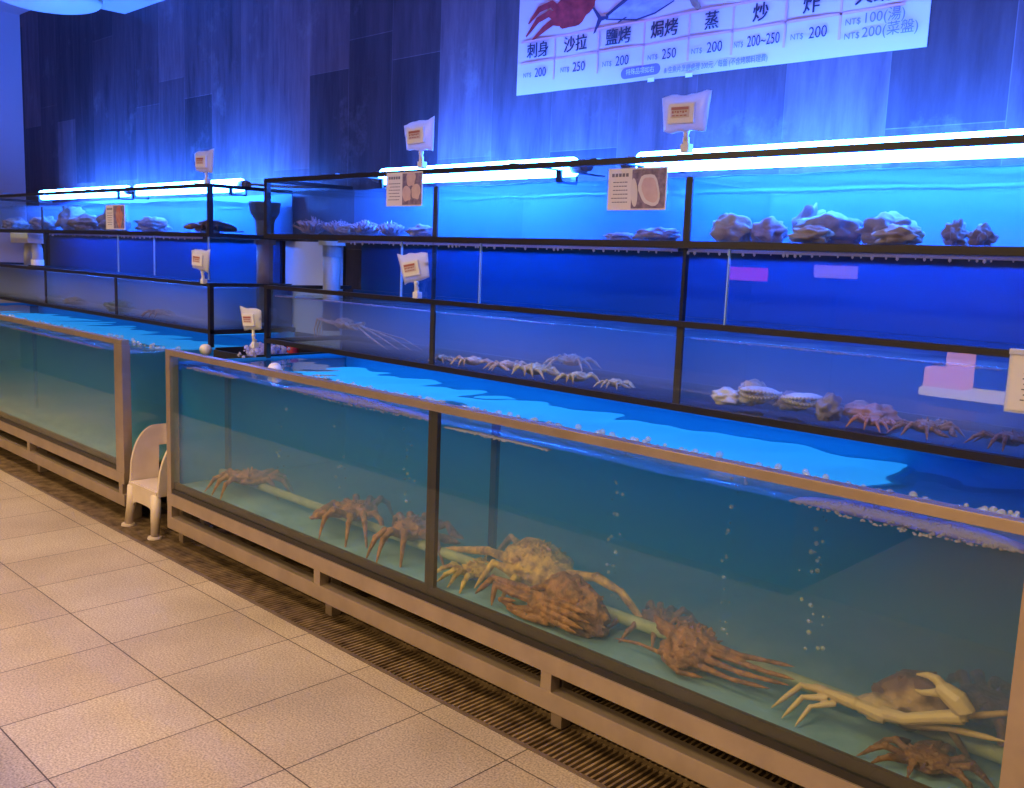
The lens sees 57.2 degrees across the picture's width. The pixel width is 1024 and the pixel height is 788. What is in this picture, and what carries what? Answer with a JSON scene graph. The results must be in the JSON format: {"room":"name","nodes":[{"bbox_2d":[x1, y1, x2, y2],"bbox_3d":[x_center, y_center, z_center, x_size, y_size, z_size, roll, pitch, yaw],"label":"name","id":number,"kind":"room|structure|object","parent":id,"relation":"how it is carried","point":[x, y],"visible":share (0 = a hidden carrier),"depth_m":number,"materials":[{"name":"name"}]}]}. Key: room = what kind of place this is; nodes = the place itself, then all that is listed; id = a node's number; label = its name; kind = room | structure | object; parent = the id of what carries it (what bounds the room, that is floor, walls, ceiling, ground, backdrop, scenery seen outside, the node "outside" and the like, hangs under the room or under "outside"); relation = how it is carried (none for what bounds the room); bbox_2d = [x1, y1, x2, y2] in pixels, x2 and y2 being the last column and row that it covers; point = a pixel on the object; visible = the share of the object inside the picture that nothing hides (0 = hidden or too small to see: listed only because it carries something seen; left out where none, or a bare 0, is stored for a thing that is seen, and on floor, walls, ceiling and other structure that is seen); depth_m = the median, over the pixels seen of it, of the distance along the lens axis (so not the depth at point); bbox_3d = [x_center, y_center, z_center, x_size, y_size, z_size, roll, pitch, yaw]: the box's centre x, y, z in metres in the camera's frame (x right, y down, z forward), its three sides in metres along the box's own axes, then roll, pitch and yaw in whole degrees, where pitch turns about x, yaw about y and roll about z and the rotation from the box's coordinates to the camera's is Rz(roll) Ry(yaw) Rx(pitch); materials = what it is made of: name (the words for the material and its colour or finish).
{"room":"food shop","nodes":[
{"label":"food shop","id":0,"kind":"room"},
{"bbox_2d":[0,11,28,302],"bbox_3d":[-4.174,-1.674,7.580,0.200,3.600,0.700,10,11,43],"label":"wall","id":1,"kind":"structure","parent":0,"point":[12,157],"depth_m":7.54,"materials":[{"name":"grey paint"}]},
{"bbox_2d":[101,0,163,13],"bbox_3d":[-1.897,-1.749,0.022,9.585,0.320,8.000,10,11,43],"label":"ceiling","id":2,"kind":"structure","parent":0,"point":[120,6],"depth_m":5.95,"materials":[{"name":"grey paint"}]},
{"bbox_2d":[2,0,102,14],"bbox_3d":[-2.796,-2.380,5.654,0.612,0.110,0.612,10,11,43],"label":"ceiling lamp","id":3,"kind":"object","parent":2,"relation":"attached to","point":[65,7],"visible":1,"depth_m":5.65,"materials":[{"name":"grey plastic"}]},
{"bbox_2d":[0,470,599,787],"bbox_3d":[-3.972,0.946,1.569,14.000,0.050,6.905,10,11,43],"label":"floor","id":4,"kind":"structure","parent":0,"point":[122,665],"depth_m":2.73,"materials":[{"name":"tile"}]},
{"bbox_2d":[108,515,804,787],"bbox_3d":[-0.061,0.896,2.876,4.600,0.031,0.414,10,11,43],"label":"drain grate","id":5,"kind":"object","parent":4,"relation":"on","point":[590,756],"visible":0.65,"depth_m":2.91,"materials":[{"name":"metal"}]},
{"bbox_2d":[121,423,212,540],"bbox_3d":[-1.582,0.387,4.301,0.329,0.456,0.307,10,11,43],"label":"plastic chair","id":6,"kind":"object","parent":5,"relation":"on","point":[147,484],"visible":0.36,"depth_m":4.32,"materials":[{"name":"white plastic"}]},
{"bbox_2d":[20,0,1023,433],"bbox_3d":[0.173,-0.961,3.797,11.600,3.600,0.150,10,11,43],"label":"wall","id":7,"kind":"structure","parent":0,"point":[276,88],"depth_m":4.41,"materials":[{"name":"wood"}]},
{"bbox_2d":[0,183,295,240],"bbox_3d":[-2.593,-1.131,5.980,3.600,0.277,0.493,10,11,43],"label":"tank","id":8,"kind":"object","parent":7,"relation":"attached to","point":[241,218],"depth_m":5.36,"materials":[{"name":"blue"}]},
{"bbox_2d":[2,217,29,228],"bbox_3d":[-3.592,-1.239,6.813,0.236,0.087,0.175,10,11,43],"label":"shell","id":9,"kind":"object","parent":8,"relation":"in","point":[10,223],"visible":0.89,"depth_m":6.75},
{"bbox_2d":[10,233,43,243],"bbox_3d":[-3.430,-1.103,6.641,0.340,0.070,0.110,10,11,43],"label":"junction box","id":10,"kind":"object","parent":8,"relation":"attached to","point":[37,238],"visible":0.87,"depth_m":6.54,"materials":[{"name":"white plastic"}]},
{"bbox_2d":[24,243,43,265],"bbox_3d":[-3.370,-1.006,6.614,0.240,0.196,0.087,10,11,43],"label":"pipe elbow","id":11,"kind":"object","parent":10,"relation":"attached to","point":[33,252],"visible":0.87,"depth_m":6.55,"materials":[{"name":"grey plastic"}]},
{"bbox_2d":[29,216,57,229],"bbox_3d":[-3.194,-1.173,6.431,0.308,0.095,0.184,10,11,43],"label":"shell","id":12,"kind":"object","parent":8,"relation":"in","point":[49,222],"visible":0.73,"depth_m":6.35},
{"bbox_2d":[1,185,132,202],"bbox_3d":[-2.913,-1.334,6.271,1.540,0.087,0.487,10,11,43],"label":"tube","id":13,"kind":"object","parent":8,"relation":"attached to","point":[118,195],"visible":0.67,"depth_m":6.18,"materials":[{"name":"plastic"}]},
{"bbox_2d":[55,206,84,229],"bbox_3d":[-2.866,-1.143,6.099,0.112,0.156,0.193,10,11,43],"label":"shell","id":14,"kind":"object","parent":8,"relation":"in","point":[67,213],"visible":0.66,"depth_m":6.05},
{"bbox_2d":[67,213,102,230],"bbox_3d":[-2.673,-1.085,5.922,0.359,0.106,0.198,10,11,43],"label":"shell","id":15,"kind":"object","parent":8,"relation":"in","point":[87,222],"visible":0.77,"depth_m":5.85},
{"bbox_2d":[106,205,124,229],"bbox_3d":[-2.240,-0.998,5.302,0.250,0.136,0.004,10,11,43],"label":"photo card","id":16,"kind":"object","parent":8,"relation":"attached to","point":[115,214],"visible":1,"depth_m":5.30,"materials":[{"name":"white paper"}]},
{"bbox_2d":[113,206,124,228],"bbox_3d":[-2.204,-0.992,5.267,0.140,0.125,0.001,10,11,43],"label":"print","id":17,"kind":"object","parent":16,"relation":"attached to","point":[118,211],"depth_m":5.26},
{"bbox_2d":[0,200,248,210],"bbox_3d":[-2.593,-1.115,5.982,3.540,0.158,0.449,10,11,43],"label":"water","id":18,"kind":"object","parent":8,"relation":"in","point":[168,204],"visible":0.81,"depth_m":5.61,"materials":[{"name":"blue liquid"}]},
{"bbox_2d":[133,216,171,231],"bbox_3d":[-2.033,-0.961,5.308,0.274,0.085,0.188,10,11,43],"label":"shell","id":19,"kind":"object","parent":8,"relation":"in","point":[147,224],"visible":0.98,"depth_m":5.25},
{"bbox_2d":[95,179,250,199],"bbox_3d":[-1.871,-1.150,5.273,1.350,0.087,0.487,10,11,43],"label":"tube","id":20,"kind":"object","parent":8,"relation":"attached to","point":[237,182],"visible":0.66,"depth_m":5.21,"materials":[{"name":"plastic"}]},
{"bbox_2d":[194,149,213,183],"bbox_3d":[-1.480,-1.096,4.523,0.149,0.162,0.053,10,11,43],"label":"price tag","id":21,"kind":"object","parent":8,"relation":"attached to","point":[204,160],"visible":1,"depth_m":4.50,"materials":[{"name":"white plastic"}]},
{"bbox_2d":[183,218,243,231],"bbox_3d":[-1.493,-0.849,4.705,0.291,0.078,0.159,-2,9,-27],"label":"lobster","id":22,"kind":"object","parent":8,"relation":"in","point":[218,225],"visible":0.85,"depth_m":4.69},
{"bbox_2d":[248,201,280,322],"bbox_3d":[-1.299,-0.689,4.934,0.164,0.625,0.164,10,11,43],"label":"pipe","id":23,"kind":"object","parent":8,"relation":"attached to","point":[264,248],"visible":0.78,"depth_m":4.89,"materials":[{"name":"plastic"}]},
{"bbox_2d":[264,134,1023,263],"bbox_3d":[0.270,-0.629,3.239,3.390,0.284,0.493,10,11,43],"label":"tank","id":24,"kind":"object","parent":7,"relation":"attached to","point":[572,218],"depth_m":2.98,"materials":[{"name":"blue"}]},
{"bbox_2d":[292,216,327,233],"bbox_3d":[-0.901,-0.761,4.234,0.171,0.085,0.165,10,11,43],"label":"shell","id":25,"kind":"object","parent":24,"relation":"in","point":[308,227],"visible":0.9,"depth_m":4.19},
{"bbox_2d":[318,241,345,330],"bbox_3d":[-0.838,-0.502,4.364,0.124,0.412,0.124,10,11,43],"label":"drain pipe","id":26,"kind":"object","parent":24,"relation":"attached to","point":[331,250],"visible":0.91,"depth_m":4.33,"materials":[{"name":"grey plastic"}]},
{"bbox_2d":[348,219,378,235],"bbox_3d":[-0.612,-0.700,3.955,0.146,0.071,0.145,10,11,43],"label":"shell","id":27,"kind":"object","parent":24,"relation":"in","point":[363,228],"visible":0.94,"depth_m":3.92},
{"bbox_2d":[376,220,404,235],"bbox_3d":[-0.495,-0.683,3.880,0.133,0.067,0.130,10,11,43],"label":"shell","id":28,"kind":"object","parent":24,"relation":"in","point":[389,229],"visible":1,"depth_m":3.85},
{"bbox_2d":[386,171,422,206],"bbox_3d":[-0.407,-0.772,3.536,0.212,0.127,0.004,10,11,43],"label":"photo card","id":29,"kind":"object","parent":24,"relation":"attached to","point":[402,188],"visible":1,"depth_m":3.53,"materials":[{"name":"white paper"}]},
{"bbox_2d":[402,171,420,201],"bbox_3d":[-0.375,-0.774,3.503,0.106,0.110,0.001,10,11,43],"label":"print","id":30,"kind":"object","parent":29,"relation":"attached to","point":[411,181],"depth_m":3.50},
{"bbox_2d":[405,224,432,236],"bbox_3d":[-0.356,-0.648,3.711,0.138,0.050,0.124,4,8,13],"label":"oyster","id":31,"kind":"object","parent":24,"relation":"in","point":[419,229],"visible":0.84,"depth_m":3.67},
{"bbox_2d":[404,116,434,168],"bbox_3d":[-0.339,-0.918,3.428,0.144,0.180,0.054,10,11,43],"label":"price tag","id":32,"kind":"object","parent":24,"relation":"attached to","point":[419,135],"visible":1,"depth_m":3.41,"materials":[{"name":"white plastic"}]},
{"bbox_2d":[333,157,604,188],"bbox_3d":[-0.196,-0.857,3.669,1.225,0.093,0.487,10,11,43],"label":"tube","id":33,"kind":"object","parent":24,"relation":"attached to","point":[559,173],"visible":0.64,"depth_m":3.54,"materials":[{"name":"plastic"}]},
{"bbox_2d":[607,166,667,210],"bbox_3d":[0.370,-0.610,2.795,0.216,0.124,0.004,10,11,43],"label":"photo card","id":34,"kind":"object","parent":24,"relation":"attached to","point":[644,188],"visible":1,"depth_m":2.79,"materials":[{"name":"white paper"}]},
{"bbox_2d":[631,174,659,206],"bbox_3d":[0.393,-0.600,2.772,0.107,0.094,0.001,10,11,43],"label":"print","id":35,"kind":"object","parent":34,"relation":"attached to","point":[645,188],"depth_m":2.77,"materials":[{"name":"brown"}]},
{"bbox_2d":[631,168,665,208],"bbox_3d":[0.401,-0.604,2.764,0.121,0.114,0.001,10,11,43],"label":"print","id":36,"kind":"object","parent":34,"relation":"attached to","point":[648,185],"depth_m":2.76},
{"bbox_2d":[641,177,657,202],"bbox_3d":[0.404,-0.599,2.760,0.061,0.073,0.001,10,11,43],"label":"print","id":37,"kind":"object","parent":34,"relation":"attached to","point":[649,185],"depth_m":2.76},
{"bbox_2d":[273,165,1023,198],"bbox_3d":[0.270,-0.622,3.240,3.330,0.184,0.449,10,11,43],"label":"water","id":38,"kind":"object","parent":24,"relation":"in","point":[990,174],"visible":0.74,"depth_m":2.79,"materials":[{"name":"blue liquid"}]},
{"bbox_2d":[632,227,681,240],"bbox_3d":[0.452,-0.496,2.907,0.171,0.041,0.122,10,11,43],"label":"oyster","id":39,"kind":"object","parent":24,"relation":"in","point":[658,233],"visible":0.97,"depth_m":2.87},
{"bbox_2d":[662,90,711,152],"bbox_3d":[0.486,-0.764,2.638,0.149,0.165,0.053,10,11,43],"label":"price tag","id":40,"kind":"object","parent":24,"relation":"attached to","point":[681,113],"visible":1,"depth_m":2.62,"materials":[{"name":"white plastic"}]},
{"bbox_2d":[709,213,752,241],"bbox_3d":[0.639,-0.484,2.727,0.146,0.083,0.115,10,11,43],"label":"oyster","id":41,"kind":"object","parent":24,"relation":"in","point":[731,227],"visible":0.98,"depth_m":2.69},
{"bbox_2d":[750,216,788,242],"bbox_3d":[0.731,-0.468,2.669,0.107,0.074,0.112,3,8,5],"label":"oyster","id":42,"kind":"object","parent":24,"relation":"in","point":[769,229],"visible":0.95,"depth_m":2.64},
{"bbox_2d":[789,203,825,242],"bbox_3d":[0.843,-0.485,2.671,0.088,0.116,0.110,10,11,43],"label":"oyster","id":43,"kind":"object","parent":24,"relation":"in","point":[808,211],"visible":0.39,"depth_m":2.64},
{"bbox_2d":[591,129,1023,173],"bbox_3d":[0.913,-0.662,2.607,1.580,0.095,0.487,10,11,43],"label":"tube","id":44,"kind":"object","parent":24,"relation":"attached to","point":[1012,150],"visible":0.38,"depth_m":2.61,"materials":[{"name":"plastic"}]},
{"bbox_2d":[787,225,834,242],"bbox_3d":[0.796,-0.429,2.510,0.129,0.048,0.086,10,11,43],"label":"oyster","id":45,"kind":"object","parent":24,"relation":"in","point":[809,233],"visible":1,"depth_m":2.48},
{"bbox_2d":[792,211,862,243],"bbox_3d":[0.862,-0.452,2.543,0.208,0.087,0.141,10,11,43],"label":"oyster","id":46,"kind":"object","parent":24,"relation":"in","point":[844,227],"visible":0.58,"depth_m":2.49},
{"bbox_2d":[854,211,920,244],"bbox_3d":[0.975,-0.431,2.433,0.145,0.087,0.142,1,8,-6],"label":"oyster","id":47,"kind":"object","parent":24,"relation":"in","point":[883,220],"visible":0.56,"depth_m":2.40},
{"bbox_2d":[871,223,925,244],"bbox_3d":[0.968,-0.402,2.358,0.124,0.050,0.096,10,11,43],"label":"oyster","id":48,"kind":"object","parent":24,"relation":"in","point":[894,234],"visible":1,"depth_m":2.33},
{"bbox_2d":[940,218,969,245],"bbox_3d":[1.085,-0.396,2.297,0.068,0.065,0.066,-1,9,-23],"label":"oyster","id":49,"kind":"object","parent":24,"relation":"in","point":[954,233],"visible":1,"depth_m":2.28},
{"bbox_2d":[966,222,998,245],"bbox_3d":[1.122,-0.382,2.243,0.076,0.055,0.066,-1,9,-24],"label":"oyster","id":50,"kind":"object","parent":24,"relation":"in","point":[982,235],"visible":0.99,"depth_m":2.22,"materials":[{"name":"grey food"}]},
{"bbox_2d":[516,0,930,95],"bbox_3d":[0.613,-1.388,3.207,1.631,0.594,0.010,10,11,43],"label":"banner","id":51,"kind":"object","parent":7,"relation":"attached to","point":[563,44],"visible":1,"depth_m":3.23,"materials":[{"name":"plastic"}]},
{"bbox_2d":[526,0,594,39],"bbox_3d":[0.215,-1.472,3.583,0.441,0.197,0.003,10,11,43],"label":"print","id":52,"kind":"object","parent":51,"relation":"attached to","point":[545,19],"depth_m":3.62},
{"bbox_2d":[593,0,673,33],"bbox_3d":[0.431,-1.394,3.380,0.369,0.141,0.001,10,11,43],"label":"print","id":53,"kind":"object","parent":51,"relation":"on","point":[609,16],"depth_m":3.39,"materials":[{"name":"blue"}]},
{"bbox_2d":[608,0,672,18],"bbox_3d":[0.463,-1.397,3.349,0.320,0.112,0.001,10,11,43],"label":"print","id":54,"kind":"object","parent":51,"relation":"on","point":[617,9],"depth_m":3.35},
{"bbox_2d":[664,54,766,72],"bbox_3d":[0.679,-1.110,3.166,0.403,0.028,0.001,10,11,43],"label":"print","id":55,"kind":"object","parent":51,"relation":"attached to","point":[717,62],"depth_m":3.17,"materials":[{"name":"grey paper"}]},
{"bbox_3d":[-1.118,0.682,4.502,14.000,0.150,1.295,10,11,43],"label":"floor","id":56,"kind":"structure","parent":0,"visible":0},
{"bbox_2d":[0,430,167,525],"bbox_3d":[-3.142,0.352,5.827,3.998,0.031,0.414,10,11,43],"label":"drain grate","id":57,"kind":"object","parent":56,"relation":"on","point":[101,509],"visible":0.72,"depth_m":4.92,"materials":[{"name":"metal"}]},
{"bbox_2d":[0,303,294,517],"bbox_3d":[-2.782,-0.095,5.922,3.670,0.856,0.937,10,11,43],"label":"tank","id":58,"kind":"object","parent":56,"relation":"on","point":[89,407],"visible":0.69,"depth_m":5.65,"materials":[{"name":"black"}]},
{"bbox_2d":[0,304,275,352],"bbox_3d":[-2.770,-0.192,5.910,3.610,0.523,0.883,10,11,43],"label":"water","id":59,"kind":"object","parent":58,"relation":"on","point":[139,335],"visible":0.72,"depth_m":5.46,"materials":[{"name":"blue liquid"}]},
{"bbox_2d":[0,262,295,347],"bbox_3d":[-2.612,-0.634,6.051,3.600,0.318,0.493,10,11,43],"label":"tank","id":60,"kind":"object","parent":58,"relation":"on","point":[211,310],"visible":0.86,"depth_m":5.76,"materials":[{"name":"blue glass"}]},
{"bbox_2d":[103,299,134,311],"bbox_3d":[-2.381,-0.537,5.667,0.286,0.072,0.136,10,11,43],"label":"abalone","id":61,"kind":"object","parent":60,"relation":"in","point":[123,306],"visible":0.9,"depth_m":5.60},
{"bbox_2d":[0,266,263,287],"bbox_3d":[-2.610,-0.669,6.047,3.540,0.208,0.449,10,11,43],"label":"water","id":62,"kind":"object","parent":60,"relation":"on","point":[0,266],"visible":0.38,"depth_m":5.86,"materials":[{"name":"blue liquid"}]},
{"bbox_2d":[50,235,281,283],"bbox_3d":[-2.409,-0.909,6.169,3.260,0.239,0.014,10,11,43],"label":"board","id":63,"kind":"object","parent":60,"relation":"on","point":[230,260],"visible":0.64,"depth_m":5.99,"materials":[{"name":"blue plastic"}]},
{"bbox_2d":[191,249,209,283],"bbox_3d":[-1.529,-0.628,4.621,0.146,0.171,0.053,10,11,43],"label":"price tag","id":64,"kind":"object","parent":60,"relation":"attached to","point":[200,258],"visible":1,"depth_m":4.60,"materials":[{"name":"white plastic"}]},
{"bbox_2d":[214,345,326,358],"bbox_3d":[-1.166,0.154,4.664,0.385,0.845,0.470,10,11,43],"label":"tray","id":65,"kind":"object","parent":56,"relation":"on","point":[219,352],"visible":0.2,"depth_m":4.56,"materials":[{"name":"black"}]},
{"bbox_2d":[237,339,289,357],"bbox_3d":[-1.184,-0.222,4.461,0.189,0.098,0.257,10,11,43],"label":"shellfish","id":66,"kind":"object","parent":65,"relation":"in","point":[275,349],"visible":0.59,"depth_m":4.44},
{"bbox_2d":[285,241,342,335],"bbox_3d":[-1.048,-0.126,4.936,0.500,1.330,0.015,10,11,43],"label":"board","id":67,"kind":"object","parent":56,"relation":"on","point":[303,260],"visible":0.21,"depth_m":4.90,"materials":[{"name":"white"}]},
{"bbox_2d":[165,349,1023,787],"bbox_3d":[0.055,0.406,3.205,3.390,0.856,0.937,10,11,43],"label":"tank","id":68,"kind":"object","parent":56,"relation":"on","point":[893,600],"visible":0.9,"depth_m":2.95,"materials":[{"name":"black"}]},
{"bbox_2d":[204,466,293,499],"bbox_3d":[-1.111,0.358,3.970,0.368,0.114,0.274,1,8,-9],"label":"crab","id":69,"kind":"object","parent":68,"relation":"in","point":[250,477],"visible":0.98,"depth_m":3.91},
{"bbox_2d":[309,494,393,547],"bbox_3d":[-0.595,0.442,3.483,0.305,0.126,0.425,2,8,-1],"label":"crab","id":70,"kind":"object","parent":68,"relation":"in","point":[355,509],"visible":0.99,"depth_m":3.42},
{"bbox_2d":[366,511,463,567],"bbox_3d":[-0.322,0.486,3.260,0.305,0.125,0.371,3,8,9],"label":"crab","id":71,"kind":"object","parent":68,"relation":"in","point":[411,528],"visible":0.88,"depth_m":3.20},
{"bbox_2d":[437,555,489,593],"bbox_3d":[-0.112,0.560,3.013,0.244,0.063,0.276,10,11,43],"label":"crab","id":72,"kind":"object","parent":68,"relation":"in","point":[471,570],"visible":0.69,"depth_m":2.97,"materials":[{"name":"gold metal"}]},
{"bbox_2d":[475,571,611,637],"bbox_3d":[0.086,0.566,2.700,0.481,0.157,0.135,10,11,43],"label":"crab","id":73,"kind":"object","parent":68,"relation":"in","point":[565,601],"visible":1,"depth_m":2.60},
{"bbox_2d":[446,533,641,616],"bbox_3d":[0.063,0.533,2.894,0.858,0.156,0.282,10,11,43],"label":"crab","id":74,"kind":"object","parent":68,"relation":"in","point":[531,561],"visible":0.73,"depth_m":2.86,"materials":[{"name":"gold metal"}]},
{"bbox_2d":[192,356,1023,469],"bbox_3d":[0.064,0.307,3.196,3.320,0.526,0.883,10,11,43],"label":"water","id":75,"kind":"object","parent":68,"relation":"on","point":[372,368],"visible":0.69,"depth_m":3.85,"materials":[{"name":"blue liquid"}]},
{"bbox_2d":[283,387,428,420],"bbox_3d":[-0.526,0.022,3.154,0.831,0.037,0.040,10,11,43],"label":"foam","id":76,"kind":"object","parent":75,"relation":"on","point":[357,401],"visible":0.98,"depth_m":3.11,"materials":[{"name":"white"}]},
{"bbox_2d":[444,426,550,451],"bbox_3d":[-0.048,0.123,2.686,0.423,0.016,0.022,10,11,43],"label":"foam","id":77,"kind":"object","parent":75,"relation":"on","point":[485,435],"visible":1,"depth_m":2.67,"materials":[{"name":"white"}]},
{"bbox_2d":[789,497,1023,553],"bbox_3d":[0.785,0.253,1.899,0.472,0.046,0.040,10,11,43],"label":"foam","id":78,"kind":"object","parent":75,"relation":"on","point":[903,519],"visible":1,"depth_m":1.86,"materials":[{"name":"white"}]},
{"bbox_2d":[219,468,1003,763],"bbox_3d":[-0.117,0.551,3.037,3.250,0.034,0.033,10,11,43],"label":"pipe","id":79,"kind":"object","parent":68,"relation":"in","point":[987,750],"visible":0.34,"depth_m":2.55,"materials":[{"name":"plastic"}]},
{"bbox_2d":[264,285,1023,468],"bbox_3d":[0.251,-0.136,3.310,3.390,0.333,0.493,10,11,43],"label":"tank","id":80,"kind":"object","parent":68,"relation":"on","point":[678,365],"visible":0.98,"depth_m":3.14,"materials":[{"name":"blue glass"}]},
{"bbox_2d":[240,306,261,347],"bbox_3d":[-1.193,-0.305,4.303,0.144,0.188,0.055,10,11,43],"label":"price tag","id":81,"kind":"object","parent":80,"relation":"attached to","point":[251,317],"visible":1,"depth_m":4.28,"materials":[{"name":"white plastic"}]},
{"bbox_2d":[313,316,421,349],"bbox_3d":[-0.675,-0.282,4.171,0.716,0.115,0.126,10,11,43],"label":"crab","id":82,"kind":"object","parent":80,"relation":"in","point":[341,323],"visible":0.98,"depth_m":4.16},
{"bbox_2d":[397,252,429,298],"bbox_3d":[-0.368,-0.444,3.506,0.150,0.172,0.055,10,11,43],"label":"price tag","id":83,"kind":"object","parent":80,"relation":"attached to","point":[414,267],"visible":1,"depth_m":3.49,"materials":[{"name":"white plastic"}]},
{"bbox_2d":[431,242,436,298],"bbox_3d":[-0.290,-0.457,3.488,0.005,0.210,0.017,10,11,43],"label":"upright","id":84,"kind":"object","parent":80,"relation":"on","point":[434,247],"visible":1,"depth_m":3.49,"materials":[{"name":"black metal"}]},
{"bbox_2d":[450,355,492,365],"bbox_3d":[-0.140,-0.126,3.503,0.179,0.040,0.136,0,8,-12],"label":"crab","id":85,"kind":"object","parent":80,"relation":"in","point":[472,360],"visible":0.98,"depth_m":3.47},
{"bbox_2d":[483,359,526,370],"bbox_3d":[-0.011,-0.105,3.400,0.185,0.039,0.137,1,8,-10],"label":"crab","id":86,"kind":"object","parent":80,"relation":"in","point":[506,364],"visible":0.87,"depth_m":3.39},
{"bbox_2d":[511,362,559,378],"bbox_3d":[0.097,-0.090,3.293,0.194,0.047,0.186,10,11,43],"label":"crab","id":87,"kind":"object","parent":80,"relation":"in","point":[535,368],"visible":0.99,"depth_m":3.25},
{"bbox_2d":[542,353,601,370],"bbox_3d":[0.214,-0.119,3.320,0.198,0.050,0.199,10,11,43],"label":"crab","id":88,"kind":"object","parent":80,"relation":"in","point":[572,359],"visible":1,"depth_m":3.30},
{"bbox_2d":[554,371,601,383],"bbox_3d":[0.221,-0.061,3.153,0.159,0.039,0.136,-1,9,-21],"label":"crab","id":89,"kind":"object","parent":80,"relation":"in","point":[577,376],"visible":0.99,"depth_m":3.12},
{"bbox_2d":[283,295,1008,367],"bbox_3d":[0.252,-0.162,3.306,3.330,0.198,0.449,10,11,43],"label":"water","id":90,"kind":"object","parent":80,"relation":"in","point":[995,361],"visible":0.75,"depth_m":2.90,"materials":[{"name":"blue liquid"}]},
{"bbox_2d":[691,338,1001,370],"bbox_3d":[0.825,-0.109,2.448,0.842,0.010,0.009,10,11,43],"label":"foam","id":91,"kind":"object","parent":90,"relation":"on","point":[723,341],"visible":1,"depth_m":2.40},
{"bbox_2d":[679,248,689,320],"bbox_3d":[0.501,-0.318,2.731,0.010,0.210,0.017,10,11,43],"label":"upright","id":92,"kind":"object","parent":80,"relation":"on","point":[685,264],"visible":1,"depth_m":2.73,"materials":[{"name":"black metal"}]},
{"bbox_2d":[361,243,1023,344],"bbox_3d":[0.461,-0.409,3.420,3.310,0.224,0.014,10,11,43],"label":"board","id":93,"kind":"object","parent":80,"relation":"on","point":[964,299],"visible":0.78,"depth_m":3.09,"materials":[{"name":"blue"}]},
{"bbox_2d":[710,386,749,405],"bbox_3d":[0.644,0.005,2.773,0.116,0.050,0.115,1,8,-7],"label":"abalone","id":94,"kind":"object","parent":80,"relation":"in","point":[725,395],"visible":0.94,"depth_m":2.75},
{"bbox_2d":[738,379,769,405],"bbox_3d":[0.710,-0.009,2.791,0.094,0.076,0.121,10,11,43],"label":"abalone","id":95,"kind":"object","parent":80,"relation":"in","point":[753,382],"visible":0.55,"depth_m":2.76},
{"bbox_2d":[605,391,909,435],"bbox_3d":[0.065,-0.067,3.515,2.740,0.012,0.400,10,11,43],"label":"ledge","id":96,"kind":"object","parent":80,"relation":"attached to","point":[808,416],"visible":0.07,"depth_m":2.82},
{"bbox_2d":[740,386,782,400],"bbox_3d":[0.713,-0.002,2.718,0.122,0.042,0.073,8,10,35],"label":"scallop","id":97,"kind":"object","parent":80,"relation":"in","point":[775,394],"visible":0.98,"depth_m":2.70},
{"bbox_2d":[773,390,808,411],"bbox_3d":[0.802,0.017,2.705,0.092,0.057,0.112,10,11,43],"label":"abalone","id":98,"kind":"object","parent":80,"relation":"in","point":[783,406],"visible":0.62,"depth_m":2.67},
{"bbox_2d":[781,393,822,407],"bbox_3d":[0.816,0.016,2.617,0.118,0.040,0.070,2,8,1],"label":"scallop","id":99,"kind":"object","parent":80,"relation":"in","point":[786,398],"visible":0.91,"depth_m":2.60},
{"bbox_2d":[815,392,843,421],"bbox_3d":[0.858,0.032,2.539,0.073,0.078,0.097,10,11,43],"label":"abalone","id":100,"kind":"object","parent":80,"relation":"in","point":[828,408],"visible":1,"depth_m":2.52,"materials":[{"name":"white food"}]},
{"bbox_2d":[842,400,901,422],"bbox_3d":[0.973,0.048,2.542,0.164,0.054,0.114,10,11,43],"label":"crab","id":101,"kind":"object","parent":80,"relation":"in","point":[855,407],"visible":0.7,"depth_m":2.52},
{"bbox_2d":[846,413,900,431],"bbox_3d":[0.950,0.070,2.461,0.133,0.034,0.163,6,9,24],"label":"crab","id":102,"kind":"object","parent":80,"relation":"in","point":[869,420],"visible":0.97,"depth_m":2.44},
{"bbox_2d":[886,416,965,439],"bbox_3d":[1.056,0.079,2.391,0.174,0.044,0.188,10,11,43],"label":"crab","id":103,"kind":"object","parent":80,"relation":"in","point":[926,426],"visible":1,"depth_m":2.36},
{"bbox_2d":[964,429,1023,451],"bbox_3d":[1.190,0.103,2.255,0.195,0.044,0.156,2,8,1],"label":"crab","id":104,"kind":"object","parent":80,"relation":"in","point":[1012,438],"visible":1,"depth_m":2.23},
{"bbox_2d":[1004,348,1023,413],"bbox_3d":[1.175,-0.022,2.064,0.162,0.144,0.014,10,11,43],"label":"photo card","id":105,"kind":"object","parent":80,"relation":"attached to","point":[1014,395],"visible":1,"depth_m":2.10,"materials":[{"name":"white paper"}]},
{"bbox_2d":[608,600,698,646],"bbox_3d":[0.415,0.635,2.633,0.234,0.064,0.296,9,10,38],"label":"crab","id":106,"kind":"object","parent":68,"relation":"in","point":[669,613],"visible":0.59,"depth_m":2.64},
{"bbox_2d":[615,615,794,688],"bbox_3d":[0.478,0.646,2.359,0.154,0.125,0.516,-3,10,-33],"label":"crab","id":107,"kind":"object","parent":68,"relation":"in","point":[690,646],"visible":1,"depth_m":2.33},
{"bbox_2d":[771,669,1007,758],"bbox_3d":[0.838,0.659,2.066,0.486,0.204,0.236,10,11,43],"label":"crab","id":108,"kind":"object","parent":68,"relation":"in","point":[914,700],"visible":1,"depth_m":2.02},
{"bbox_2d":[856,736,994,787],"bbox_3d":[0.879,0.756,1.960,0.262,0.052,0.181,10,11,43],"label":"crab","id":109,"kind":"object","parent":68,"relation":"in","point":[929,757],"visible":1,"depth_m":1.94},
{"bbox_2d":[945,669,1010,746],"bbox_3d":[1.110,0.711,2.179,0.347,0.096,0.372,-2,9,-29],"label":"crab","id":110,"kind":"object","parent":68,"relation":"in","point":[994,694],"visible":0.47,"depth_m":2.14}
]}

